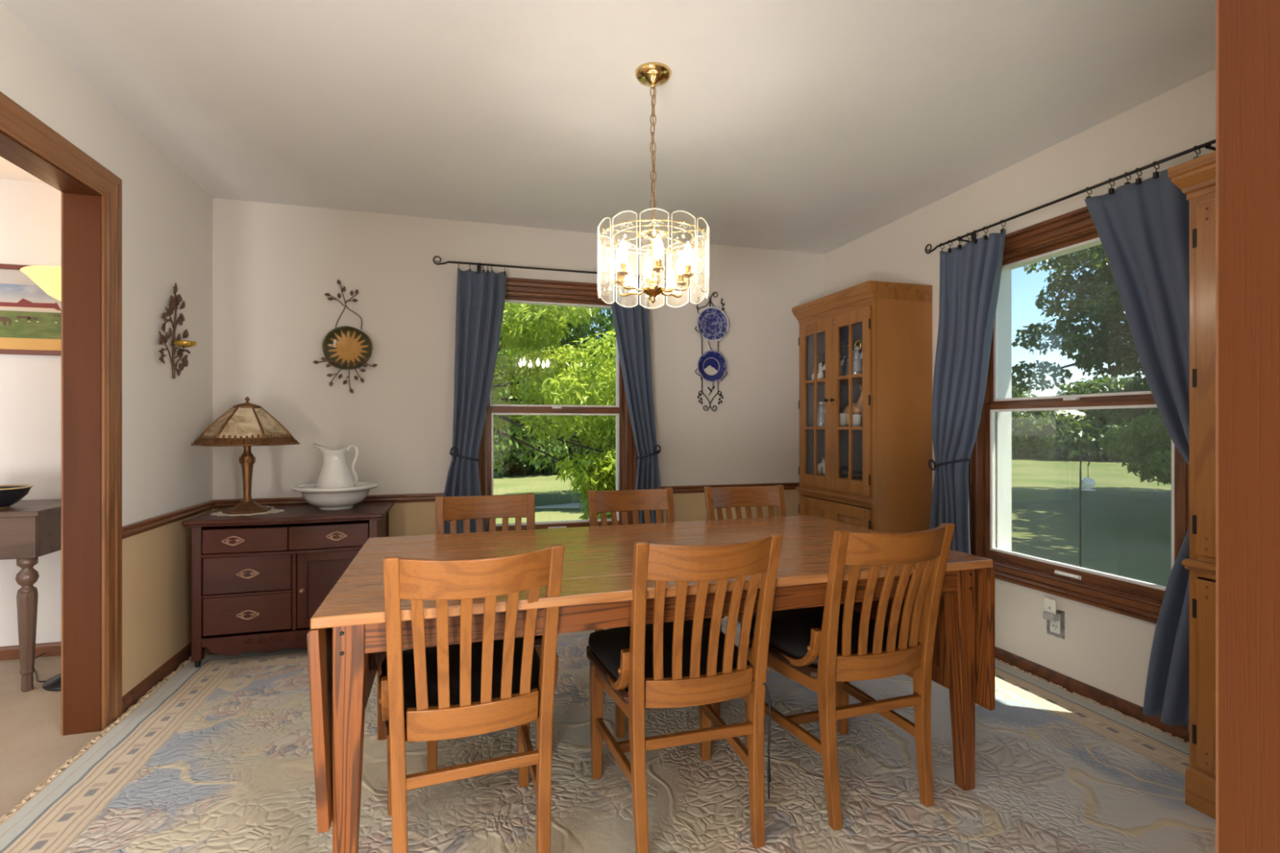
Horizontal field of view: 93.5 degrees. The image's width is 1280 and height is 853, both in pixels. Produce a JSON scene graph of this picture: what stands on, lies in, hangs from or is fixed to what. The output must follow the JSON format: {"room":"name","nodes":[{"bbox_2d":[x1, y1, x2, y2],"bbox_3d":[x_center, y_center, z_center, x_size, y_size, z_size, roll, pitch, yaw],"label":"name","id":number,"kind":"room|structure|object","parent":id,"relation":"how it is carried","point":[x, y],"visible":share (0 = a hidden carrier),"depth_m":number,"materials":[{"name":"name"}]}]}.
{"room":"dining room","nodes":[
{"label":"dining room","id":0,"kind":"room"},
{"bbox_2d":[0,178,61,646],"bbox_3d":[-4.179,-0.036,2.770,3.553,2.410,0.080,0,0,-16],"label":"wall","id":1,"kind":"structure","parent":0,"point":[30,212],"depth_m":3.05,"materials":[{"name":"paint"}]},
{"bbox_2d":[0,263,61,355],"bbox_3d":[-3.183,-0.587,3.011,0.840,0.450,0.018,0,0,-16],"label":"framed picture","id":2,"kind":"object","parent":1,"relation":"attached to","point":[30,318],"visible":0.63,"depth_m":3.04,"materials":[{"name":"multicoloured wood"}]},
{"bbox_2d":[0,641,61,660],"bbox_3d":[-4.166,1.136,2.725,3.553,0.066,0.014,0,0,-16],"label":"baseboard","id":3,"kind":"structure","parent":1,"relation":"attached to","point":[50,649],"depth_m":3.05,"materials":[{"name":"brown wood"}]},
{"bbox_2d":[0,3,212,696],"bbox_3d":[-1.928,-0.051,1.626,0.117,2.440,3.550,0,0,-16],"label":"wall","id":4,"kind":"structure","parent":0,"point":[167,215],"depth_m":2.65,"materials":[{"name":"beige paint"}]},
{"bbox_2d":[0,91,122,735],"bbox_3d":[-1.865,0.087,1.415,0.157,2.163,2.052,0,0,-16],"label":"trim","id":5,"kind":"structure","parent":4,"relation":"attached to","point":[91,194],"depth_m":2.29,"materials":[{"name":"brown wood"}]},
{"bbox_2d":[122,642,191,714],"bbox_3d":[-2.231,1.136,2.884,0.014,0.066,0.965,0,0,-16],"label":"baseboard","id":6,"kind":"structure","parent":4,"relation":"attached to","point":[131,698],"depth_m":2.69,"materials":[{"name":"brown wood"}]},
{"bbox_2d":[122,500,215,538],"bbox_3d":[-2.223,0.432,2.874,0.024,0.050,0.941,0,0,-16],"label":"trim","id":7,"kind":"structure","parent":4,"relation":"attached to","point":[130,530],"depth_m":2.77,"materials":[{"name":"brown wood"}]},
{"bbox_2d":[159,282,197,378],"bbox_3d":[-2.167,-0.457,2.849,0.103,0.458,0.284,0,0,-16],"label":"wall sconce","id":8,"kind":"object","parent":4,"relation":"attached to","point":[175,301],"visible":1,"depth_m":2.86,"materials":[{"name":"brown metal"}]},
{"bbox_2d":[0,647,292,822],"bbox_3d":[-0.886,1.269,0.176,8.400,0.200,7.240,0,0,-16],"label":"floor","id":9,"kind":"structure","parent":0,"point":[33,746],"depth_m":2.29,"materials":[{"name":"beige carpet"}]},
{"bbox_2d":[0,498,61,692],"bbox_3d":[-3.194,0.769,2.730,1.020,0.800,0.505,0,0,-16],"label":"side table","id":10,"kind":"object","parent":9,"relation":"on","point":[30,530],"visible":0.54,"depth_m":2.65,"materials":[{"name":"brown wood"}]},
{"bbox_2d":[0,484,33,508],"bbox_3d":[-2.931,0.322,2.721,0.266,0.094,0.266,0,0,-16],"label":"bowl","id":11,"kind":"object","parent":10,"relation":"on","point":[10,495],"visible":1,"depth_m":2.72,"materials":[{"name":"black ceramic"}]},
{"bbox_2d":[20,265,61,301],"label":"lampshade","id":12,"kind":"object","parent":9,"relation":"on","point":[46,279],"depth_m":2.63,"materials":[{"name":"yellow plastic"}]},
{"bbox_2d":[34,670,61,691],"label":"floor lamp","id":13,"kind":"object","parent":9,"relation":"on","point":[53,684],"depth_m":2.69,"materials":[{"name":"black metal"}]},
{"bbox_2d":[0,616,1215,852],"bbox_3d":[0.006,1.158,2.159,3.868,0.022,2.996,0,0,-16],"label":"area rug","id":14,"kind":"object","parent":9,"relation":"on","point":[217,757],"visible":0.6,"depth_m":1.93,"materials":[{"name":"carpet"}]},
{"bbox_2d":[182,501,394,667],"bbox_3d":[-1.800,0.799,3.184,0.876,0.710,0.542,0,0,-16],"label":"dresser","id":15,"kind":"object","parent":14,"relation":"on","point":[258,581],"visible":0.91,"depth_m":2.95,"materials":[{"name":"brown wood"}]},
{"bbox_2d":[209,508,284,515],"bbox_3d":[-2.023,0.443,3.109,0.334,0.002,0.244,0,0,-16],"label":"doily","id":16,"kind":"object","parent":15,"relation":"on","point":[273,510],"visible":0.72,"depth_m":3.05,"materials":[{"name":"fabric"}]},
{"bbox_2d":[191,396,300,514],"bbox_3d":[-2.039,0.143,3.126,0.476,0.595,0.447,0,0,-16],"label":"table lamp","id":17,"kind":"object","parent":16,"relation":"on","point":[246,424],"visible":1,"depth_m":3.05,"materials":[{"name":"beige glass"}]},
{"bbox_2d":[291,481,378,510],"bbox_3d":[-1.648,0.380,3.267,0.426,0.128,0.426,0,0,-16],"label":"basin","id":18,"kind":"object","parent":15,"relation":"on","point":[344,498],"visible":0.94,"depth_m":3.15,"materials":[{"name":"white ceramic"}]},
{"bbox_2d":[312,443,359,488],"bbox_3d":[-1.652,0.257,3.266,0.200,0.334,0.198,0,0,16],"label":"pitcher","id":19,"kind":"object","parent":18,"relation":"in","point":[335,473],"visible":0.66,"depth_m":3.22,"materials":[{"name":"white ceramic"}]},
{"bbox_2d":[378,543,564,852],"bbox_3d":[-0.467,0.722,1.637,0.464,0.865,0.613,0,0,-21],"label":"dining chair","id":20,"kind":"object","parent":14,"relation":"on","point":[467,688],"visible":1,"depth_m":1.43,"materials":[{"name":"brown wood"}]},
{"bbox_2d":[381,637,540,724],"bbox_3d":[-0.494,0.695,1.703,0.450,0.059,0.466,0,0,-21],"label":"cushion","id":21,"kind":"object","parent":20,"relation":"on","point":[409,682],"depth_m":1.64,"materials":[{"name":"black fabric"}]},
{"bbox_2d":[426,493,553,770],"bbox_3d":[-0.580,0.722,2.307,0.464,0.865,0.613,0,0,-16],"label":"dining chair","id":22,"kind":"object","parent":14,"relation":"on","point":[451,508],"visible":0.22,"depth_m":2.55,"materials":[{"name":"brown wood"}]},
{"bbox_2d":[306,515,995,852],"bbox_3d":[0.045,0.786,2.083,1.939,0.735,1.000,0,0,-18],"label":"dining table","id":23,"kind":"object","parent":14,"relation":"on","point":[346,637],"visible":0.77,"depth_m":1.75,"materials":[{"name":"brown wood"}]},
{"bbox_2d":[586,487,724,738],"bbox_3d":[0.035,0.722,2.535,0.464,0.865,0.613,0,0,-18],"label":"dining chair","id":24,"kind":"object","parent":14,"relation":"on","point":[602,502],"visible":0.19,"depth_m":2.78,"materials":[{"name":"brown wood"}]},
{"bbox_2d":[586,533,782,852],"bbox_3d":[0.112,0.722,1.801,0.464,0.865,0.613,0,0,-16],"label":"dining chair","id":25,"kind":"object","parent":14,"relation":"on","point":[679,663],"visible":1,"depth_m":1.61,"materials":[{"name":"brown wood"}]},
{"bbox_2d":[588,620,750,688],"bbox_3d":[0.090,0.695,1.868,0.450,0.059,0.466,0,0,-16],"label":"cushion","id":26,"kind":"object","parent":25,"relation":"on","point":[605,646],"depth_m":1.82,"materials":[{"name":"black fabric"}]},
{"bbox_2d":[703,484,844,706],"bbox_3d":[0.567,0.722,2.677,0.464,0.865,0.613,0,0,-14],"label":"dining chair","id":27,"kind":"object","parent":14,"relation":"on","point":[717,498],"visible":0.16,"depth_m":2.93,"materials":[{"name":"brown wood"}]},
{"bbox_2d":[745,523,955,831],"bbox_3d":[0.658,0.722,1.970,0.464,0.865,0.613,0,0,-18],"label":"dining chair","id":28,"kind":"object","parent":14,"relation":"on","point":[824,649],"visible":0.92,"depth_m":1.78,"materials":[{"name":"brown wood"}]},
{"bbox_2d":[750,605,908,665],"bbox_3d":[0.633,0.695,2.037,0.450,0.059,0.466,0,0,-18],"label":"cushion","id":29,"kind":"object","parent":28,"relation":"on","point":[789,639],"depth_m":1.96,"materials":[{"name":"black fabric"}]},
{"bbox_2d":[791,280,932,533],"bbox_3d":[1.343,0.176,3.745,0.426,1.955,0.811,0,0,-16],"label":"display cabinet","id":30,"kind":"object","parent":14,"relation":"on","point":[891,449],"visible":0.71,"depth_m":3.40,"materials":[{"name":"brown wood"}]},
{"bbox_2d":[817,362,825,379],"bbox_3d":[1.175,-0.356,3.918,0.051,0.119,0.094,0,0,-16],"label":"angel figurine","id":31,"kind":"object","parent":30,"relation":"on","point":[820,375],"visible":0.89,"depth_m":3.90,"materials":[{"name":"white ceramic"}]},
{"bbox_2d":[817,457,825,472],"bbox_3d":[1.202,0.257,4.005,0.029,0.104,0.102,0,0,-16],"label":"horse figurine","id":32,"kind":"object","parent":30,"relation":"on","point":[823,459],"visible":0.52,"depth_m":3.99,"materials":[{"name":"white ceramic"}]},
{"bbox_2d":[818,462,825,474],"bbox_3d":[1.204,0.243,3.928,0.036,0.130,0.128,0,0,-16],"label":"horse figurine","id":33,"kind":"object","parent":30,"relation":"on","point":[822,464],"visible":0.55,"depth_m":3.94,"materials":[{"name":"white ceramic"}]},
{"bbox_2d":[820,401,825,426],"bbox_3d":[1.231,-0.086,3.978,0.077,0.179,0.141,0,0,-16],"label":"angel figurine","id":34,"kind":"object","parent":30,"relation":"on","point":[823,420],"visible":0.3,"depth_m":3.97,"materials":[{"name":"white ceramic"}]},
{"bbox_2d":[822,350,825,377],"bbox_3d":[1.227,-0.401,3.955,0.090,0.209,0.165,0,0,-16],"label":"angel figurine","id":35,"kind":"object","parent":30,"relation":"on","point":[824,353],"visible":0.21,"depth_m":3.95,"materials":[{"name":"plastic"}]},
{"bbox_2d":[806,376,862,385],"bbox_3d":[1.375,-0.289,3.737,0.341,0.014,0.724,0,0,-16],"label":"shelf","id":36,"kind":"object","parent":30,"relation":"attached to","point":[855,380],"depth_m":3.85,"materials":[{"name":"brown wood"}]},
{"bbox_2d":[806,471,862,481],"bbox_3d":[1.375,0.316,3.737,0.341,0.014,0.724,0,0,-16],"label":"shelf","id":37,"kind":"object","parent":30,"relation":"attached to","point":[808,473],"depth_m":3.82,"materials":[{"name":"brown wood"}]},
{"bbox_2d":[840,355,844,376],"bbox_3d":[1.236,-0.371,3.748,0.064,0.149,0.118,0,0,-16],"label":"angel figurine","id":38,"kind":"object","parent":30,"relation":"on","point":[842,360],"visible":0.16,"depth_m":3.73,"materials":[{"name":"grey ceramic"}]},
{"bbox_2d":[840,413,846,426],"bbox_3d":[1.235,-0.039,3.717,0.084,0.085,0.083,0,0,-16],"label":"vase","id":39,"kind":"object","parent":30,"relation":"on","point":[842,415],"visible":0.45,"depth_m":3.68,"materials":[{"name":"white ceramic"}]},
{"bbox_2d":[840,466,853,476],"bbox_3d":[1.273,0.279,3.728,0.090,0.060,0.089,0,0,-16],"label":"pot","id":40,"kind":"object","parent":30,"relation":"on","point":[844,469],"visible":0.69,"depth_m":3.70,"materials":[{"name":"ceramic"}]},
{"bbox_2d":[840,342,861,376],"bbox_3d":[1.282,-0.408,3.699,0.096,0.224,0.176,0,0,-16],"label":"angel figurine","id":41,"kind":"object","parent":30,"relation":"on","point":[845,371],"visible":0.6,"depth_m":3.68,"materials":[{"name":"ceramic"}]},
{"bbox_2d":[843,385,862,426],"bbox_3d":[1.308,-0.120,3.647,0.068,0.248,0.243,0,0,-16],"label":"horse figurine","id":42,"kind":"object","parent":30,"relation":"on","point":[856,407],"visible":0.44,"depth_m":3.61,"materials":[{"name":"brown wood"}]},
{"bbox_2d":[846,471,862,479],"bbox_3d":[1.312,0.292,3.599,0.146,0.032,0.144,0,0,-16],"label":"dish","id":43,"kind":"object","parent":30,"relation":"on","point":[858,475],"visible":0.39,"depth_m":3.55,"materials":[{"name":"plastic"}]},
{"bbox_2d":[847,414,862,426],"bbox_3d":[1.276,-0.034,3.578,0.084,0.075,0.083,0,0,-16],"label":"vase","id":44,"kind":"object","parent":30,"relation":"on","point":[856,419],"visible":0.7,"depth_m":3.54,"materials":[{"name":"white ceramic"}]},
{"bbox_2d":[852,339,862,360],"bbox_3d":[1.299,-0.408,3.606,0.080,0.222,0.147,0,0,-16],"label":"angel figurine","id":45,"kind":"object","parent":30,"relation":"on","point":[856,341],"visible":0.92,"depth_m":3.60,"materials":[{"name":"clear glass"}]},
{"bbox_2d":[1168,151,1215,819],"bbox_3d":[1.972,0.176,1.544,0.466,1.955,0.811,0,0,-16],"label":"display cabinet","id":46,"kind":"object","parent":14,"relation":"on","point":[1196,177],"visible":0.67,"depth_m":1.80,"materials":[{"name":"brown wood"}]},
{"bbox_2d":[212,197,824,537],"bbox_3d":[-2.212,-0.051,3.476,7.725,2.440,0.160,0,0,-16],"label":"wall","id":47,"kind":"structure","parent":0,"point":[274,265],"depth_m":3.65,"materials":[{"name":"beige paint"}]},
{"bbox_2d":[312,279,377,393],"bbox_3d":[-1.709,-0.526,3.504,0.343,0.664,0.052,0,0,-16],"label":"hanger","id":48,"kind":"object","parent":47,"relation":"attached to","point":[339,295],"visible":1,"depth_m":3.51,"materials":[{"name":"brown metal"}]},
{"bbox_2d":[321,325,373,369],"bbox_3d":[-1.700,-0.457,3.513,0.273,0.253,0.042,0,0,-16],"label":"plate","id":49,"kind":"object","parent":48,"relation":"hanging from","point":[345,344],"visible":0.99,"depth_m":3.52,"materials":[{"name":"ceramic"}]},
{"bbox_2d":[212,482,799,508],"bbox_3d":[-0.503,0.432,3.885,3.895,0.050,0.024,0,0,-16],"label":"trim","id":50,"kind":"structure","parent":47,"relation":"attached to","point":[427,497],"depth_m":3.61,"materials":[{"name":"brown wood"}]},
{"bbox_2d":[432,255,674,282],"bbox_3d":[-0.512,-0.972,3.836,1.525,0.092,0.111,0,0,-16],"label":"curtain rod","id":51,"kind":"object","parent":47,"relation":"attached to","point":[434,257],"visible":0.79,"depth_m":3.74,"materials":[{"name":"black metal"}]},
{"bbox_2d":[443,261,506,533],"bbox_3d":[-1.022,0.058,3.644,0.426,2.108,0.104,0,0,-19],"label":"curtain","id":52,"kind":"object","parent":51,"relation":"hanging from","point":[480,295],"visible":0.72,"depth_m":3.64,"materials":[{"name":"blue fabric"}]},
{"bbox_2d":[604,271,663,524],"bbox_3d":[-0.021,0.074,3.943,0.421,2.076,0.109,0,0,-9],"label":"curtain","id":53,"kind":"object","parent":51,"relation":"hanging from","point":[631,325],"visible":0.62,"depth_m":3.94,"materials":[{"name":"blue fabric"}]},
{"bbox_2d":[478,277,637,532],"bbox_3d":[-0.553,-0.090,3.958,1.108,1.693,0.194,0,0,-16],"label":"window","id":54,"kind":"structure","parent":47,"relation":"in","point":[518,291],"depth_m":3.92,"materials":[{"name":"brown wood"}]},
{"bbox_2d":[694,290,727,411],"bbox_3d":[0.492,-0.523,4.159,0.242,0.831,0.049,0,0,-16],"label":"plate rack","id":55,"kind":"object","parent":47,"relation":"attached to","point":[714,292],"visible":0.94,"depth_m":4.17,"materials":[{"name":"black metal"}]},
{"bbox_2d":[697,350,727,382],"bbox_3d":[0.495,-0.416,4.163,0.220,0.220,0.025,0,0,-16],"label":"plate","id":56,"kind":"object","parent":55,"relation":"in","point":[711,364],"visible":1,"depth_m":4.17,"materials":[{"name":"blue ceramic"}]},
{"bbox_2d":[696,306,728,342],"bbox_3d":[0.499,-0.707,4.164,0.246,0.246,0.025,0,0,-16],"label":"plate","id":57,"kind":"object","parent":55,"relation":"in","point":[712,320],"visible":1,"depth_m":4.17,"materials":[{"name":"blue ceramic"}]},
{"bbox_2d":[0,0,1215,254],"bbox_3d":[-0.886,-1.286,0.176,8.400,0.090,7.240,0,0,-16],"label":"ceiling","id":58,"kind":"structure","parent":0,"point":[815,126],"depth_m":2.31,"materials":[{"name":"paint"}]},
{"bbox_2d":[595,62,710,308],"bbox_3d":[0.047,-0.859,2.164,0.406,0.822,0.406,0,0,-16],"label":"chandelier","id":59,"kind":"object","parent":58,"relation":"hanging from","point":[652,74],"visible":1,"depth_m":2.13,"materials":[{"name":"gold metal"}]},
{"bbox_2d":[824,68,1215,706],"bbox_3d":[1.957,-0.051,2.713,0.160,2.440,3.665,0,0,-16],"label":"wall","id":60,"kind":"structure","parent":0,"point":[1108,651],"depth_m":2.71,"materials":[{"name":"beige paint"}]},
{"bbox_2d":[1046,609,1064,639],"bbox_3d":[1.870,0.884,2.711,0.007,0.124,0.084,0,0,-16],"label":"wall outlet","id":61,"kind":"object","parent":60,"relation":"attached to","point":[1056,628],"visible":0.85,"depth_m":2.70,"materials":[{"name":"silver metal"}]},
{"bbox_2d":[1043,597,1059,622],"bbox_3d":[1.847,0.822,2.704,0.040,0.095,0.056,0,0,-16],"label":"night light","id":62,"kind":"object","parent":61,"relation":"attached to","point":[1050,613],"visible":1,"depth_m":2.69,"materials":[{"name":"grey plastic"}]},
{"bbox_2d":[1049,614,1060,634],"bbox_3d":[1.869,0.884,2.710,0.003,0.090,0.048,0,0,-16],"label":"socket","id":63,"kind":"object","parent":61,"relation":"attached to","point":[1055,627],"depth_m":2.71,"materials":[{"name":"white plastic"}]},
{"bbox_2d":[924,138,1215,253],"bbox_3d":[1.849,-0.962,2.598,0.111,0.092,1.590,0,0,-16],"label":"curtain rod","id":64,"kind":"object","parent":60,"relation":"attached to","point":[1207,145],"visible":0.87,"depth_m":2.50,"materials":[{"name":"black metal"}]},
{"bbox_2d":[928,219,1005,554],"bbox_3d":[1.660,0.079,3.086,0.108,2.066,0.482,0,0,-16],"label":"curtain","id":65,"kind":"object","parent":64,"relation":"hanging from","point":[970,273],"visible":0.71,"depth_m":3.09,"materials":[{"name":"blue fabric"}]},
{"bbox_2d":[1084,145,1205,732],"bbox_3d":[1.922,0.043,2.235,0.113,2.058,0.536,0,0,-14],"label":"curtain","id":66,"kind":"object","parent":64,"relation":"hanging from","point":[1142,227],"visible":0.38,"depth_m":2.21,"materials":[{"name":"blue fabric"}]},
{"bbox_2d":[968,206,1189,624],"bbox_3d":[1.958,-0.090,2.684,0.194,1.693,1.108,0,0,-16],"label":"window","id":67,"kind":"structure","parent":60,"relation":"in","point":[989,468],"depth_m":2.83,"materials":[{"name":"brown wood"}]},
{"bbox_2d":[995,646,1189,742],"bbox_3d":[1.857,1.136,2.743,0.014,0.066,3.550,0,0,-16],"label":"baseboard","id":68,"kind":"structure","parent":60,"relation":"attached to","point":[1126,708],"depth_m":2.55,"materials":[{"name":"brown wood"}]},
{"bbox_3d":[0.459,-0.051,0.420,4.012,2.440,0.115,0,0,-16],"label":"wall","id":69,"kind":"structure","parent":0,"visible":0},
{"bbox_2d":[1215,0,1279,852],"bbox_3d":[-0.272,0.106,0.202,1.704,2.126,0.135,0,0,-16],"label":"trim","id":70,"kind":"structure","parent":69,"relation":"attached to","point":[1247,32],"depth_m":0.46,"materials":[{"name":"brown wood"}]},
{"label":"outside","id":71,"kind":"structure","parent":0,"visible":0},
{"bbox_2d":[493,448,1171,586],"bbox_3d":[13.518,0.725,24.845,130.000,1.964,130.000,0,0,-16],"label":"ground","id":72,"kind":"structure","parent":71,"point":[1126,521],"depth_m":11.60,"materials":[{"name":"green plant"}]},
{"bbox_2d":[493,430,520,478],"bbox_3d":[-7.441,-1.754,19.571,6.444,8.015,5.532,0,0,20],"label":"tree","id":73,"kind":"object","parent":72,"relation":"on","point":[502,472],"visible":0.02,"depth_m":19.81,"materials":[{"name":"green plant"}]},
{"bbox_2d":[492,307,615,472],"bbox_3d":[-2.615,-1.551,12.909,4.904,7.053,4.276,0,0,-25],"label":"shade tree","id":74,"kind":"object","parent":72,"relation":"on","point":[495,447],"visible":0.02,"depth_m":11.70,"materials":[{"name":"green plant"}]},
{"bbox_2d":[492,302,615,519],"bbox_3d":[-1.290,-0.552,7.452,4.196,5.048,2.714,0,0,1],"label":"tree","id":75,"kind":"object","parent":72,"relation":"on","point":[528,322],"visible":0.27,"depth_m":7.00,"materials":[{"name":"green plant"}]},
{"bbox_2d":[493,324,615,475],"bbox_3d":[-3.214,-1.673,21.573,7.181,7.638,4.987,0,0,-33],"label":"tree","id":76,"kind":"object","parent":72,"relation":"on","point":[528,469],"visible":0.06,"depth_m":20.54,"materials":[{"name":"green plant"}]},
{"bbox_2d":[534,502,585,508],"bbox_3d":[0.094,1.679,16.163,3.295,0.080,8.346,0,0,9],"label":"path","id":77,"kind":"structure","parent":72,"relation":"on","point":[575,504],"depth_m":12.34,"materials":[{"name":"grey concrete"}]},
{"bbox_2d":[565,308,615,434],"bbox_3d":[0.961,-1.494,13.088,5.117,6.938,4.289,0,0,-16],"label":"shade tree","id":78,"kind":"object","parent":72,"relation":"on","point":[604,319],"visible":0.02,"depth_m":12.11,"materials":[{"name":"green plant"}]},
{"bbox_2d":[1011,385,1062,457],"bbox_3d":[17.855,-0.130,29.691,6.933,4.790,5.120,0,0,-16],"label":"tree","id":79,"kind":"object","parent":72,"relation":"on","point":[1022,422],"visible":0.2,"depth_m":28.09,"materials":[{"name":"green plant"}]},
{"bbox_2d":[1079,456,1089,567],"bbox_3d":[5.162,1.030,6.990,0.108,1.378,0.021,0,0,9],"label":"hook","id":80,"kind":"object","parent":72,"relation":"on","point":[1082,457],"visible":0.97,"depth_m":6.99,"materials":[{"name":"black metal"}]},
{"bbox_2d":[1080,466,1096,490],"bbox_3d":[5.196,0.597,6.982,0.160,0.285,0.158,0,0,-16],"label":"bird feeder","id":81,"kind":"object","parent":80,"relation":"hanging from","point":[1087,482],"visible":1,"depth_m":6.94,"materials":[{"name":"glass"}]},
{"bbox_2d":[1080,488,1096,490],"bbox_3d":[5.196,0.731,6.982,0.160,0.016,0.158,0,0,-16],"label":"tray","id":82,"kind":"object","parent":81,"relation":"on","point":[1081,489],"depth_m":6.94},
{"bbox_2d":[1011,244,1164,429],"bbox_3d":[13.050,-2.573,13.185,7.292,9.093,7.153,0,0,-31],"label":"maple tree","id":83,"kind":"object","parent":72,"relation":"on","point":[1109,344],"visible":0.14,"depth_m":13.54,"materials":[{"name":"green plant"}]},
{"bbox_2d":[1026,374,1154,461],"bbox_3d":[21.289,-0.162,27.709,5.812,4.664,5.758,0,0,37],"label":"tree","id":84,"kind":"object","parent":72,"relation":"on","point":[1068,437],"visible":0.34,"depth_m":26.79,"materials":[{"name":"green plant"}]},
{"bbox_2d":[1097,410,1171,487],"bbox_3d":[8.194,0.859,9.142,1.787,2.227,2.348,0,0,5],"label":"leafy shrub","id":85,"kind":"object","parent":72,"relation":"on","point":[1149,447],"visible":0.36,"depth_m":9.16,"materials":[{"name":"green plant"}]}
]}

